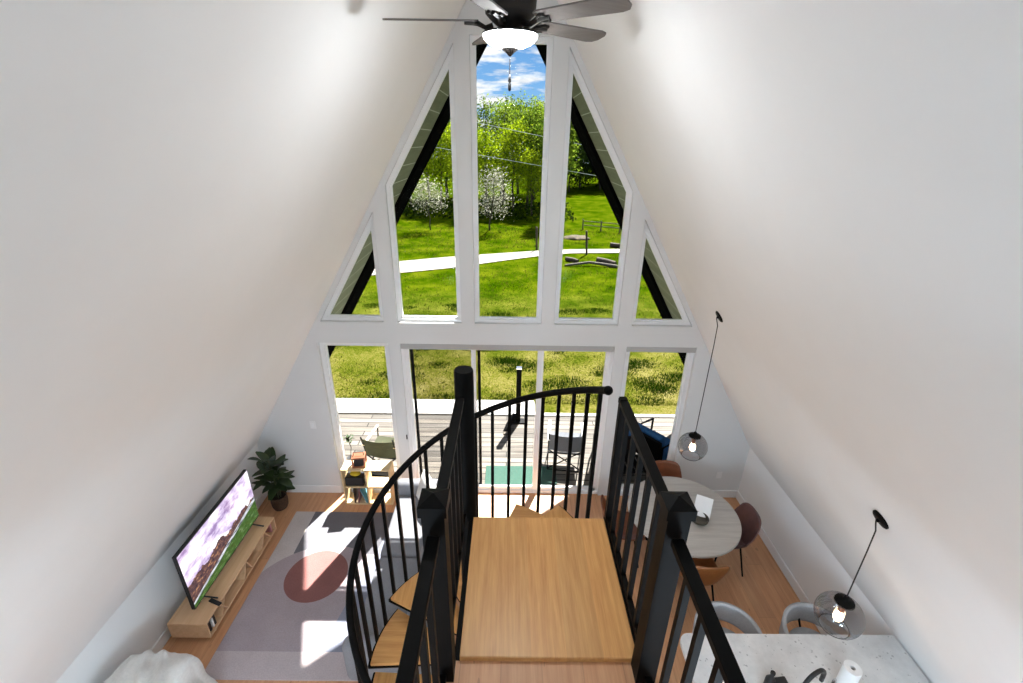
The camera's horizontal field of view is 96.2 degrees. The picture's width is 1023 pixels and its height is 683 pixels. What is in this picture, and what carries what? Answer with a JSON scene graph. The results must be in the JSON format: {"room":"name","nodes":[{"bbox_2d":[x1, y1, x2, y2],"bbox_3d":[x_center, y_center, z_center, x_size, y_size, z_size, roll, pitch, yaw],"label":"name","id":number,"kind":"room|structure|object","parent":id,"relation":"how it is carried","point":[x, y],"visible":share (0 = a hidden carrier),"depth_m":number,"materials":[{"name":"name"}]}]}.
{"room":"loft stair landing","nodes":[
{"label":"loft stair landing","id":0,"kind":"room"},
{"bbox_2d":[56,443,264,682],"bbox_3d":[-3.715,3.809,2.147,0.233,0.876,10.150,1,24,0],"label":"wall","id":1,"kind":"structure","parent":0,"point":[144,615],"depth_m":4.50,"materials":[{"name":"paint"}]},
{"bbox_2d":[151,490,268,653],"bbox_3d":[-3.595,4.181,2.227,0.018,0.135,9.999,1,24,0],"label":"baseboard","id":2,"kind":"structure","parent":1,"relation":"attached to","point":[162,640],"depth_m":4.76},
{"bbox_2d":[0,0,465,682],"bbox_3d":[-1.903,0.577,0.726,3.750,6.240,10.150,1,24,0],"label":"ceiling","id":3,"kind":"structure","parent":0,"point":[186,186],"depth_m":2.12,"materials":[{"name":"paint"}]},
{"bbox_2d":[382,0,631,90],"bbox_3d":[-0.049,-2.163,2.174,1.219,1.722,1.274,1,24,0],"label":"ceiling fan","id":4,"kind":"object","parent":3,"relation":"hanging from","point":[513,32],"visible":1,"depth_m":2.31,"materials":[{"name":"black metal"}]},
{"bbox_2d":[327,44,487,358],"bbox_3d":[-2.216,-1.468,6.654,4.365,7.314,2.350,1,24,0],"label":"roof","id":5,"kind":"structure","parent":0,"point":[437,118],"depth_m":6.69,"materials":[{"name":"black"}]},
{"bbox_2d":[162,492,819,682],"bbox_3d":[-0.089,4.350,2.389,7.500,0.200,10.160,1,24,0],"label":"floor","id":6,"kind":"structure","parent":0,"point":[763,592],"depth_m":5.57,"materials":[{"name":"brown wood"}]},
{"bbox_2d":[103,649,217,682],"bbox_3d":[-3.127,3.123,3.926,0.845,0.720,0.834,1,24,1],"label":"bean bag","id":7,"kind":"object","parent":6,"relation":"on","point":[164,666],"visible":1,"depth_m":3.97,"materials":[{"name":"beige fabric"}]},
{"bbox_2d":[167,517,276,637],"bbox_3d":[-3.309,2.715,5.396,0.400,0.292,1.460,1,24,0],"label":"tv stand","id":8,"kind":"object","parent":6,"relation":"on","point":[186,622],"visible":0.8,"depth_m":5.11,"materials":[{"name":"brown wood"}]},
{"bbox_2d":[209,598,221,605],"bbox_3d":[-3.152,2.772,4.885,0.150,0.018,0.040,9,25,18],"label":"remote control","id":9,"kind":"object","parent":8,"relation":"on","point":[216,602],"visible":1,"depth_m":4.88,"materials":[{"name":"black plastic"}]},
{"bbox_2d":[172,469,263,609],"bbox_3d":[-3.267,2.200,5.213,0.248,0.799,1.310,1,24,0],"label":"television","id":10,"kind":"object","parent":8,"relation":"on","point":[201,558],"visible":1,"depth_m":5.06,"materials":[{"name":"black plastic"}]},
{"bbox_2d":[248,447,294,510],"bbox_3d":[-3.258,1.913,6.318,0.550,1.007,0.570,-14,28,-31],"label":"potted plant","id":11,"kind":"object","parent":6,"relation":"on","point":[272,470],"visible":1,"depth_m":6.27,"materials":[{"name":"green plant"}]},
{"bbox_2d":[205,511,392,680],"bbox_3d":[-1.932,2.851,5.466,2.190,0.012,2.200,1,24,0],"label":"rug","id":12,"kind":"object","parent":6,"relation":"on","point":[291,625],"visible":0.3,"depth_m":5.14,"materials":[{"name":"grey fabric"}]},
{"bbox_2d":[342,478,437,680],"bbox_3d":[-1.126,2.539,5.329,0.890,0.720,2.340,1,24,0],"label":"sofa","id":13,"kind":"object","parent":12,"relation":"on","point":[403,484],"visible":0.17,"depth_m":5.12,"materials":[{"name":"fabric"}]},
{"bbox_2d":[359,558,416,633],"bbox_3d":[-1.212,2.744,4.872,0.640,0.170,0.990,1,24,0],"label":"seat cushion","id":14,"kind":"object","parent":13,"relation":"on","point":[411,563],"depth_m":4.91,"materials":[{"name":"fabric"}]},
{"bbox_2d":[380,496,422,557],"bbox_3d":[-1.211,2.341,5.788,0.640,0.170,0.990,1,24,0],"label":"seat cushion","id":15,"kind":"object","parent":13,"relation":"on","point":[405,501],"depth_m":5.60,"materials":[{"name":"fabric"}]},
{"bbox_2d":[416,469,435,499],"bbox_3d":[-1.107,1.964,5.993,0.200,0.385,0.472,-12,27,-28],"label":"throw pillow","id":16,"kind":"object","parent":13,"relation":"on","point":[422,484],"visible":0.45,"depth_m":5.98,"materials":[{"name":"beige fabric"}]},
{"bbox_2d":[340,460,394,504],"bbox_3d":[-2.042,2.026,6.594,0.680,0.615,0.220,1,24,0],"label":"console shelf","id":17,"kind":"object","parent":6,"relation":"on","point":[371,482],"visible":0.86,"depth_m":6.54,"materials":[{"name":"brown wood"}]},
{"bbox_2d":[345,471,364,485],"bbox_3d":[-2.215,1.951,6.545,0.260,0.150,0.160,1,24,0],"label":"storage bin","id":18,"kind":"object","parent":17,"relation":"on","point":[359,480],"visible":0.74,"depth_m":6.47,"materials":[{"name":"grey fabric"}]},
{"bbox_2d":[350,471,360,475],"bbox_3d":[-2.209,1.862,6.495,0.154,0.063,0.112,1,24,0],"label":"cloth","id":19,"kind":"object","parent":18,"relation":"on","point":[352,473],"visible":0.84,"depth_m":6.46,"materials":[{"name":"yellow fabric"}]},
{"bbox_2d":[353,488,358,502],"bbox_3d":[-2.244,2.171,6.653,0.012,0.250,0.200,1,24,0],"label":"record sleeve","id":20,"kind":"object","parent":17,"relation":"in","point":[355,490],"visible":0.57,"depth_m":6.63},
{"bbox_2d":[351,451,366,468],"bbox_3d":[-2.135,1.637,6.429,0.180,0.225,0.140,-2,24,-8],"label":"lantern","id":21,"kind":"object","parent":17,"relation":"on","point":[359,458],"visible":1,"depth_m":6.40,"materials":[{"name":"orange wood"}]},
{"bbox_2d":[360,488,367,502],"bbox_3d":[-2.111,2.178,6.656,0.085,0.242,0.200,1,24,0],"label":"record sleeve","id":22,"kind":"object","parent":17,"relation":"in","point":[363,490],"visible":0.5,"depth_m":6.60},
{"bbox_2d":[346,365,634,682],"bbox_3d":[-0.260,1.847,3.289,1.744,3.655,1.822,1,24,0],"label":"spiral staircase","id":23,"kind":"structure","parent":6,"relation":"on","point":[533,586],"depth_m":2.69,"materials":[{"name":"black metal"}]},
{"bbox_2d":[436,398,465,617],"bbox_3d":[-0.296,0.890,2.357,0.048,0.885,0.855,1,24,0],"label":"landing railing","id":24,"kind":"object","parent":23,"relation":"attached to","point":[450,473],"visible":0.69,"depth_m":2.35,"materials":[{"name":"black metal"}]},
{"bbox_2d":[604,396,667,638],"bbox_3d":[0.622,0.944,2.394,0.048,0.995,0.880,1,24,0],"label":"landing railing","id":25,"kind":"object","parent":23,"relation":"on","point":[626,420],"visible":0.8,"depth_m":2.37,"materials":[{"name":"black metal"}]},
{"bbox_2d":[601,495,645,567],"bbox_3d":[1.344,2.346,5.735,0.524,0.826,0.501,1,24,0],"label":"dining chair","id":26,"kind":"object","parent":6,"relation":"on","point":[603,501],"visible":0.26,"depth_m":5.70,"materials":[{"name":"brown leather"}]},
{"bbox_2d":[655,460,681,477],"bbox_3d":[2.099,2.121,6.275,0.501,0.826,0.524,1,24,0],"label":"dining chair","id":27,"kind":"object","parent":6,"relation":"on","point":[668,468],"visible":0.2,"depth_m":6.35,"materials":[{"name":"brown leather"}]},
{"bbox_2d":[628,476,741,557],"bbox_3d":[2.068,2.409,5.707,1.300,0.750,1.300,1,24,0],"label":"dining table","id":28,"kind":"object","parent":6,"relation":"on","point":[722,533],"visible":0.41,"depth_m":5.40,"materials":[{"name":"grey wood"}]},
{"bbox_2d":[694,511,708,525],"bbox_3d":[2.215,2.096,5.417,0.210,0.060,0.210,1,24,0],"label":"card holder","id":29,"kind":"object","parent":28,"relation":"on","point":[701,521],"visible":0.62,"depth_m":5.40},
{"bbox_2d":[694,494,713,518],"bbox_3d":[2.294,1.983,5.500,0.190,0.170,0.188,13,26,25],"label":"menu card","id":30,"kind":"object","parent":29,"relation":"in","point":[703,504],"visible":0.86,"depth_m":5.50,"materials":[{"name":"paper"}]},
{"bbox_2d":[680,558,729,600],"bbox_3d":[2.079,2.616,5.148,0.501,0.826,0.524,1,24,0],"label":"dining chair","id":31,"kind":"object","parent":6,"relation":"on","point":[710,573],"visible":0.56,"depth_m":4.86,"materials":[{"name":"brown leather"}]},
{"bbox_2d":[692,601,761,633],"bbox_3d":[1.939,2.963,4.294,0.604,0.872,0.517,1,24,0],"label":"counter stool","id":32,"kind":"object","parent":6,"relation":"on","point":[732,614],"visible":0.2,"depth_m":4.30,"materials":[{"name":"grey fabric"}]},
{"bbox_2d":[714,502,760,576],"bbox_3d":[2.664,2.409,5.642,0.524,0.826,0.501,1,24,0],"label":"dining chair","id":33,"kind":"object","parent":6,"relation":"on","point":[750,520],"visible":0.47,"depth_m":5.55,"materials":[{"name":"leather"}]},
{"bbox_2d":[779,602,851,634],"bbox_3d":[2.749,2.974,4.299,0.604,0.872,0.517,1,24,0],"label":"counter stool","id":34,"kind":"object","parent":6,"relation":"on","point":[803,611],"visible":0.34,"depth_m":4.31,"materials":[{"name":"grey fabric"}]},
{"bbox_3d":[2.506,3.266,3.626,1.675,0.868,0.660,1,24,0],"label":"kitchen island","id":35,"kind":"object","parent":6,"relation":"on","visible":0},
{"bbox_2d":[680,633,929,682],"bbox_3d":[2.406,2.791,3.570,1.900,0.040,1.020,1,24,0],"label":"island countertop","id":36,"kind":"structure","parent":35,"relation":"on","point":[881,658],"depth_m":3.85,"materials":[{"name":"stone"}]},
{"bbox_2d":[763,670,775,682],"bbox_3d":[2.027,2.649,3.596,0.072,0.185,0.072,1,24,0],"label":"soap bottle","id":37,"kind":"object","parent":36,"relation":"on","point":[769,678],"visible":1,"depth_m":3.57,"materials":[{"name":"black plastic"}]},
{"bbox_2d":[774,676,787,682],"bbox_3d":[2.127,2.698,3.628,0.106,0.077,0.070,1,24,0],"label":"sponge caddy","id":38,"kind":"object","parent":36,"relation":"on","point":[781,679],"visible":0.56,"depth_m":3.62,"materials":[{"name":"black plastic"}]},
{"bbox_2d":[803,668,826,682],"bbox_3d":[2.230,2.608,3.456,0.304,0.380,0.079,-13,27,-29],"label":"faucet","id":39,"kind":"object","parent":36,"relation":"on","point":[822,671],"visible":1,"depth_m":3.39,"materials":[{"name":"black metal"}]},
{"bbox_2d":[835,660,862,682],"bbox_3d":[2.628,2.628,3.586,0.124,0.250,0.124,1,24,0],"label":"paper towel","id":40,"kind":"object","parent":36,"relation":"on","point":[850,671],"visible":0.99,"depth_m":3.54,"materials":[{"name":"white paper"}]},
{"bbox_2d":[257,0,749,495],"bbox_3d":[-0.069,-0.871,5.551,6.967,6.816,0.150,1,24,0],"label":"wall","id":41,"kind":"structure","parent":0,"point":[723,446],"depth_m":5.80,"materials":[{"name":"paint"}]},
{"bbox_2d":[309,421,315,428],"bbox_3d":[-2.748,1.156,6.354,0.080,0.120,0.011,1,24,0],"label":"light switch","id":42,"kind":"object","parent":41,"relation":"attached to","point":[312,423],"visible":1,"depth_m":6.35,"materials":[{"name":"white plastic"}]},
{"bbox_2d":[322,215,382,320],"bbox_3d":[-1.989,-0.898,5.561,0.798,1.348,0.080,1,24,0],"label":"window","id":43,"kind":"structure","parent":41,"relation":"in","point":[369,228],"depth_m":5.62,"materials":[{"name":"white plastic"}]},
{"bbox_2d":[319,343,401,478],"bbox_3d":[-2.045,1.075,6.428,0.905,2.390,0.080,1,24,0],"label":"window","id":44,"kind":"structure","parent":41,"relation":"in","point":[323,346],"depth_m":6.25,"materials":[{"name":"white plastic"}]},
{"bbox_2d":[386,45,460,321],"bbox_3d":[-1.006,-1.637,5.236,0.803,2.991,0.080,1,24,0],"label":"window","id":45,"kind":"structure","parent":41,"relation":"in","point":[448,64],"depth_m":5.19,"materials":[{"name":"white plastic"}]},
{"bbox_2d":[401,344,613,493],"bbox_3d":[-0.081,1.139,6.416,2.775,2.440,0.162,1,24,0],"label":"door","id":46,"kind":"structure","parent":41,"relation":"in","point":[482,488],"depth_m":6.24,"materials":[{"name":"white plastic"}]},
{"bbox_2d":[410,349,481,483],"bbox_3d":[-0.893,1.092,6.506,0.930,2.370,0.024,1,24,0],"label":"screen door","id":47,"kind":"structure","parent":46,"relation":"attached to","point":[411,350],"depth_m":6.43,"materials":[{"name":"black metal"}]},
{"bbox_2d":[470,35,552,322],"bbox_3d":[-0.022,-1.656,5.227,0.835,3.064,0.080,1,24,0],"label":"window","id":48,"kind":"structure","parent":41,"relation":"in","point":[548,41],"depth_m":5.13,"materials":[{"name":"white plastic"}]},
{"bbox_2d":[286,485,736,497],"bbox_3d":[-0.119,2.221,6.817,6.929,0.135,0.018,1,24,0],"label":"baseboard","id":49,"kind":"structure","parent":41,"relation":"attached to","point":[298,488],"depth_m":6.80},
{"bbox_2d":[554,50,631,323],"bbox_3d":[0.960,-1.603,5.250,0.803,2.978,0.080,1,24,0],"label":"window","id":50,"kind":"structure","parent":41,"relation":"in","point":[573,68],"depth_m":5.20,"materials":[{"name":"white plastic"}]},
{"bbox_2d":[620,347,695,490],"bbox_3d":[1.909,1.140,6.427,0.905,2.390,0.131,1,24,0],"label":"window","id":51,"kind":"structure","parent":41,"relation":"in","point":[689,352],"depth_m":6.15,"materials":[{"name":"white plastic"}]},
{"bbox_2d":[632,221,690,324],"bbox_3d":[1.901,-0.828,5.591,0.766,1.312,0.080,1,24,0],"label":"window","id":52,"kind":"structure","parent":41,"relation":"in","point":[647,235],"depth_m":5.65,"materials":[{"name":"white plastic"}]},
{"bbox_2d":[446,661,656,682],"bbox_3d":[0.155,1.942,1.415,1.010,0.200,1.715,1,24,0],"label":"floor","id":53,"kind":"structure","parent":0,"point":[465,671],"depth_m":2.12,"materials":[{"name":"brown wood"}]},
{"bbox_2d":[395,488,455,682],"bbox_3d":[-0.296,1.342,1.208,0.106,1.052,1.618,1,24,0],"label":"loft railing","id":54,"kind":"object","parent":53,"relation":"on","point":[432,599],"visible":1,"depth_m":1.68,"materials":[{"name":"black metal"}]},
{"bbox_2d":[631,491,745,682],"bbox_3d":[0.611,1.354,1.213,0.106,1.052,1.618,1,24,0],"label":"loft railing","id":55,"kind":"object","parent":53,"relation":"on","point":[671,555],"visible":1,"depth_m":1.71,"materials":[{"name":"black metal"}]},
{"bbox_2d":[536,45,685,364],"bbox_3d":[2.120,-1.408,6.679,4.309,7.314,2.350,1,24,0],"label":"roof","id":56,"kind":"structure","parent":0,"point":[582,120],"depth_m":6.72,"materials":[{"name":"black"}]},
{"bbox_2d":[557,0,1022,682],"bbox_3d":[1.822,0.613,0.741,3.700,6.208,10.150,1,24,0],"label":"ceiling","id":57,"kind":"structure","parent":0,"point":[840,182],"depth_m":2.00,"materials":[{"name":"paint"}]},
{"bbox_2d":[681,311,722,460],"bbox_3d":[2.001,0.487,4.754,0.310,1.703,0.310,1,24,0],"label":"pendant lamp","id":58,"kind":"object","parent":57,"relation":"hanging from","point":[694,436],"visible":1,"depth_m":4.93,"materials":[{"name":"black metal"}]},
{"bbox_2d":[818,510,888,638],"bbox_3d":[2.385,1.600,3.167,0.310,1.093,0.310,1,24,0],"label":"pendant lamp","id":59,"kind":"object","parent":57,"relation":"hanging from","point":[844,602],"visible":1,"depth_m":3.25,"materials":[{"name":"black metal"}]},
{"bbox_2d":[837,606,844,612],"bbox_3d":[2.379,1.920,3.308,0.042,0.065,0.042,1,24,0],"label":"socket","id":60,"kind":"object","parent":59,"relation":"attached to","point":[840,610],"depth_m":3.30,"materials":[{"name":"orange metal"}]},
{"bbox_2d":[738,448,931,682],"bbox_3d":[3.494,3.894,2.182,0.250,0.908,10.150,1,24,0],"label":"wall","id":61,"kind":"structure","parent":0,"point":[817,571],"depth_m":5.28,"materials":[{"name":"paint"}]},
{"bbox_2d":[736,490,829,634],"bbox_3d":[3.354,4.277,2.267,0.018,0.135,9.999,1,24,0],"label":"baseboard","id":62,"kind":"structure","parent":61,"relation":"attached to","point":[787,573],"depth_m":5.65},
{"label":"outside","id":63,"kind":"structure","parent":0,"visible":0},
{"bbox_2d":[338,414,673,485],"bbox_3d":[-0.088,1.923,8.012,9.200,0.120,2.090,1,24,0],"label":"deck","id":64,"kind":"structure","parent":63,"point":[358,425],"depth_m":8.28,"materials":[{"name":"white wood"}]},
{"bbox_2d":[342,434,353,459],"bbox_3d":[-2.615,1.728,7.487,0.196,0.586,0.241,1,24,0],"label":"houseplant","id":65,"kind":"object","parent":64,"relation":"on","point":[347,436],"visible":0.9,"depth_m":7.45,"materials":[{"name":"green plant"}]},
{"bbox_2d":[360,425,395,476],"bbox_3d":[-1.987,1.713,7.284,0.544,0.811,0.636,4,24,7],"label":"camp chair","id":66,"kind":"object","parent":64,"relation":"on","point":[383,447],"visible":0.74,"depth_m":7.03,"materials":[{"name":"green fabric"}]},
{"bbox_2d":[503,366,523,434],"bbox_3d":[0.058,1.085,8.381,0.283,1.166,0.629,10,25,20],"label":"post","id":67,"kind":"object","parent":64,"relation":"on","point":[515,418],"visible":0.86,"depth_m":8.50,"materials":[{"name":"black metal"}]},
{"bbox_2d":[485,466,556,484],"bbox_3d":[0.147,2.148,7.346,1.130,0.012,0.470,1,24,0],"label":"door mat","id":68,"kind":"object","parent":64,"relation":"on","point":[500,472],"visible":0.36,"depth_m":7.34,"materials":[{"name":"teal fabric"}]},
{"bbox_2d":[547,420,582,471],"bbox_3d":[0.874,1.672,7.484,0.584,0.811,0.636,3,24,5],"label":"camp chair","id":69,"kind":"object","parent":64,"relation":"on","point":[563,438],"visible":0.66,"depth_m":7.27,"materials":[{"name":"grey fabric"}]},
{"bbox_2d":[591,430,636,466],"bbox_3d":[1.705,1.639,7.587,0.679,0.801,0.732,7,24,13],"label":"armchair","id":70,"kind":"object","parent":64,"relation":"on","point":[629,435],"visible":0.04,"depth_m":7.18,"materials":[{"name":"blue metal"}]},
{"bbox_2d":[623,454,645,477],"bbox_3d":[1.775,2.050,7.210,0.600,0.350,0.400,-2,24,-6],"label":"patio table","id":71,"kind":"object","parent":64,"relation":"on","point":[636,455],"visible":0.09,"depth_m":7.08,"materials":[{"name":"black metal"}]},
{"bbox_2d":[636,418,669,460],"bbox_3d":[2.338,1.689,7.497,0.732,0.801,0.679,-17,29,-35],"label":"armchair","id":72,"kind":"object","parent":64,"relation":"on","point":[658,444],"visible":0.47,"depth_m":7.13,"materials":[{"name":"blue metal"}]},
{"bbox_2d":[638,422,664,454],"bbox_3d":[2.176,1.554,7.298,0.182,0.398,0.560,-17,29,-35],"label":"cushion","id":73,"kind":"object","parent":72,"relation":"on","point":[656,436],"depth_m":7.11,"materials":[{"name":"blue fabric"}]},
{"bbox_2d":[653,430,669,459],"bbox_3d":[2.385,1.714,7.550,0.580,0.110,0.580,-17,29,-35],"label":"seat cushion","id":74,"kind":"object","parent":72,"relation":"on","point":[667,441],"depth_m":7.40,"materials":[{"name":"blue fabric"}]},
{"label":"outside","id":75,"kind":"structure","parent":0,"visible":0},
{"bbox_2d":[330,159,683,414],"bbox_3d":[-0.066,-17.144,49.874,164.300,1.548,90.000,1,24,0],"label":"lawn","id":76,"kind":"structure","parent":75,"point":[588,203],"depth_m":16.21,"materials":[{"name":"green plant"}]},
{"bbox_2d":[408,175,451,229],"bbox_3d":[-5.088,-8.143,27.034,3.303,3.440,2.996,13,26,25],"label":"blossom tree","id":77,"kind":"object","parent":76,"relation":"on","point":[430,195],"visible":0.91,"depth_m":26.75,"materials":[{"name":"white plant"}]},
{"bbox_2d":[424,126,446,200],"bbox_3d":[-6.766,-15.050,36.088,4.640,8.229,5.068,-1,24,-4],"label":"tree","id":78,"kind":"object","parent":76,"relation":"on","point":[446,126],"visible":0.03,"depth_m":36.59,"materials":[{"name":"green plant"}]},
{"bbox_2d":[421,124,452,209],"bbox_3d":[-5.349,-12.595,32.809,4.406,6.563,4.148,-11,27,-26],"label":"tree","id":79,"kind":"object","parent":76,"relation":"on","point":[443,136],"visible":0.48,"depth_m":32.59,"materials":[{"name":"green plant"}]},
{"bbox_2d":[438,123,448,196],"bbox_3d":[-5.587,-16.506,38.794,3.954,8.643,3.915,-16,29,-33],"label":"tree","id":80,"kind":"object","parent":76,"relation":"on","point":[448,123],"visible":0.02,"depth_m":40.14,"materials":[{"name":"green plant"}]},
{"bbox_2d":[434,120,478,177],"bbox_3d":[-4.407,-14.456,35.773,4.607,7.481,4.218,7,24,13],"label":"tree","id":81,"kind":"object","parent":76,"relation":"on","point":[449,120],"visible":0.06,"depth_m":35.10,"materials":[{"name":"green plant"}]},
{"bbox_2d":[435,122,497,186],"bbox_3d":[-2.980,-12.431,32.207,4.406,6.837,4.148,5,24,8],"label":"tree","id":82,"kind":"object","parent":76,"relation":"on","point":[449,134],"visible":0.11,"depth_m":31.65,"materials":[{"name":"green plant"}]},
{"bbox_2d":[402,193,575,220],"bbox_3d":[-4.380,-10.098,33.639,17.585,1.438,7.195,1,24,0],"label":"undergrowth","id":83,"kind":"object","parent":76,"relation":"on","point":[533,207],"visible":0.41,"depth_m":32.68,"materials":[{"name":"green plant"}]},
{"bbox_2d":[477,94,502,199],"bbox_3d":[-2.015,-16.060,38.186,3.872,8.486,3.854,20,30,37],"label":"tree","id":84,"kind":"object","parent":76,"relation":"on","point":[485,106],"visible":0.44,"depth_m":36.98,"materials":[{"name":"green plant"}]},
{"bbox_2d":[477,125,519,214],"bbox_3d":[-1.398,-11.716,31.422,4.186,6.235,3.941,5,24,8],"label":"tree","id":85,"kind":"object","parent":76,"relation":"on","point":[484,145],"visible":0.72,"depth_m":30.79,"materials":[{"name":"green plant"}]},
{"bbox_2d":[478,161,520,229],"bbox_3d":[-1.002,-8.500,27.183,3.156,4.048,3.412,1,24,0],"label":"blossom tree","id":86,"kind":"object","parent":76,"relation":"on","point":[501,197],"visible":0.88,"depth_m":26.69,"materials":[{"name":"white plant"}]},
{"bbox_2d":[480,94,527,195],"bbox_3d":[-0.648,-16.876,40.120,4.724,8.379,5.160,11,26,22],"label":"tree","id":87,"kind":"object","parent":76,"relation":"on","point":[503,94],"visible":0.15,"depth_m":39.00,"materials":[{"name":"green plant"}]},
{"bbox_2d":[485,93,524,204],"bbox_3d":[-0.594,-14.707,35.623,3.601,8.185,3.564,-9,25,-21],"label":"tree","id":88,"kind":"object","parent":76,"relation":"on","point":[503,110],"visible":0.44,"depth_m":34.46,"materials":[{"name":"green plant"}]},
{"bbox_2d":[489,88,532,193],"bbox_3d":[0.436,-17.988,41.871,5.529,8.977,5.061,3,24,5],"label":"tree","id":89,"kind":"object","parent":76,"relation":"on","point":[520,100],"visible":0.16,"depth_m":40.56,"materials":[{"name":"green plant"}]},
{"bbox_2d":[487,110,541,209],"bbox_3d":[-0.041,-12.874,33.186,4.356,6.891,4.626,-3,24,-9],"label":"tree","id":90,"kind":"object","parent":76,"relation":"on","point":[516,137],"visible":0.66,"depth_m":32.02,"materials":[{"name":"green plant"}]},
{"bbox_2d":[503,97,543,208],"bbox_3d":[1.333,-13.683,33.952,4.218,7.793,4.607,1,24,0],"label":"tree","id":91,"kind":"object","parent":76,"relation":"on","point":[530,115],"visible":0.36,"depth_m":32.77,"materials":[{"name":"green plant"}]},
{"bbox_2d":[511,142,542,214],"bbox_3d":[1.626,-11.110,31.688,3.304,4.922,3.111,1,24,0],"label":"tree","id":92,"kind":"object","parent":76,"relation":"on","point":[529,156],"visible":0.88,"depth_m":31.25,"materials":[{"name":"green plant"}]},
{"bbox_2d":[514,94,544,199],"bbox_3d":[2.091,-16.034,38.065,3.925,8.643,3.943,-5,24,-14],"label":"tree","id":93,"kind":"object","parent":76,"relation":"on","point":[539,103],"visible":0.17,"depth_m":36.72,"materials":[{"name":"green plant"}]},
{"bbox_2d":[536,227,537,249],"bbox_3d":[1.267,-5.135,23.146,0.150,1.254,0.100,1,24,0],"label":"post","id":94,"kind":"object","parent":76,"relation":"on","point":[536,227],"visible":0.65,"depth_m":23.09,"materials":[{"name":"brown wood"}]},
{"bbox_2d":[522,119,574,185],"bbox_3d":[2.334,-12.385,32.355,3.796,6.733,4.146,-19,31,-38],"label":"tree","id":95,"kind":"object","parent":76,"relation":"on","point":[540,128],"visible":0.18,"depth_m":31.41,"materials":[{"name":"green plant"}]},
{"bbox_2d":[523,104,574,165],"bbox_3d":[2.720,-14.370,35.436,4.429,7.855,4.838,13,27,26],"label":"tree","id":96,"kind":"object","parent":76,"relation":"on","point":[541,104],"visible":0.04,"depth_m":34.26,"materials":[{"name":"green plant"}]},
{"bbox_2d":[539,120,581,179],"bbox_3d":[3.396,-11.647,29.666,2.930,7.814,3.174,-20,31,-39],"label":"tree","id":97,"kind":"object","parent":76,"relation":"on","point":[572,147],"visible":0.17,"depth_m":29.10,"materials":[{"name":"green plant"}]},
{"bbox_2d":[565,257,578,262],"bbox_3d":[2.777,-3.745,21.037,0.660,0.205,0.220,18,29,34],"label":"fallen log","id":98,"kind":"object","parent":76,"relation":"on","point":[571,259],"visible":0.95,"depth_m":20.97,"materials":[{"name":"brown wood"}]},
{"bbox_2d":[563,235,589,239],"bbox_3d":[3.666,-5.861,26.103,1.600,0.359,1.000,1,24,0],"label":"dirt mound","id":99,"kind":"object","parent":76,"relation":"on","point":[570,237],"visible":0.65,"depth_m":25.88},
{"bbox_2d":[567,130,593,191],"bbox_3d":[5.919,-18.078,45.952,4.663,6.204,4.764,1,24,0],"label":"tree","id":100,"kind":"object","parent":76,"relation":"on","point":[581,151],"visible":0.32,"depth_m":45.72,"materials":[{"name":"green plant"}]},
{"bbox_2d":[567,148,597,187],"bbox_3d":[7.583,-20.398,49.242,6.017,7.837,5.890,7,24,14],"label":"tree","id":101,"kind":"object","parent":76,"relation":"on","point":[581,148],"visible":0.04,"depth_m":49.62,"materials":[{"name":"green plant"}]},
{"bbox_2d":[586,231,587,254],"bbox_3d":[3.652,-4.749,22.332,0.200,1.258,0.100,1,24,0],"label":"post","id":102,"kind":"object","parent":76,"relation":"on","point":[586,231],"visible":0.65,"depth_m":22.28,"materials":[{"name":"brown wood"}]},
{"bbox_2d":[580,153,600,189],"bbox_3d":[9.419,-18.997,47.730,4.908,6.531,5.014,1,24,0],"label":"tree","id":103,"kind":"object","parent":76,"relation":"on","point":[592,173],"visible":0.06,"depth_m":48.33,"materials":[{"name":"green plant"}]},
{"bbox_2d":[565,261,617,267],"bbox_3d":[3.520,-3.423,20.330,2.328,0.240,0.286,2,24,2],"label":"fallen log","id":104,"kind":"object","parent":76,"relation":"on","point":[586,262],"visible":0.99,"depth_m":20.32,"materials":[{"name":"wood"}]},
{"bbox_2d":[582,219,620,232],"bbox_3d":[6.629,-6.753,27.534,4.953,0.720,0.123,12,26,23],"label":"rail fence","id":105,"kind":"object","parent":76,"relation":"on","point":[601,222],"visible":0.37,"depth_m":28.04,"materials":[{"name":"wood"}]},
{"bbox_2d":[596,257,616,264],"bbox_3d":[4.265,-3.587,20.653,0.933,0.280,0.280,20,30,37],"label":"fallen log","id":106,"kind":"object","parent":76,"relation":"on","point":[598,259],"visible":0.69,"depth_m":20.57,"materials":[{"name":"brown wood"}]},
{"bbox_2d":[610,242,619,247],"bbox_3d":[5.727,-5.014,24.039,1.135,0.240,0.265,12,26,23],"label":"fallen log","id":107,"kind":"object","parent":76,"relation":"on","point":[611,243],"visible":0.4,"depth_m":24.09,"materials":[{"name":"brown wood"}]},
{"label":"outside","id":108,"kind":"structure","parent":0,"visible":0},
{"bbox_2d":[336,398,674,417],"bbox_3d":[-0.588,1.395,9.233,13.000,0.190,0.530,1,24,0],"label":"path","id":109,"kind":"structure","parent":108,"point":[344,405],"depth_m":9.12,"materials":[{"name":"concrete"}]},
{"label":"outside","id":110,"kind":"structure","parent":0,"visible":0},
{"bbox_2d":[372,249,619,274],"bbox_3d":[0.571,-3.681,21.002,35.341,0.081,4.002,-6,25,-15],"label":"road","id":111,"kind":"structure","parent":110,"point":[442,262],"depth_m":21.05,"materials":[{"name":"white concrete"}]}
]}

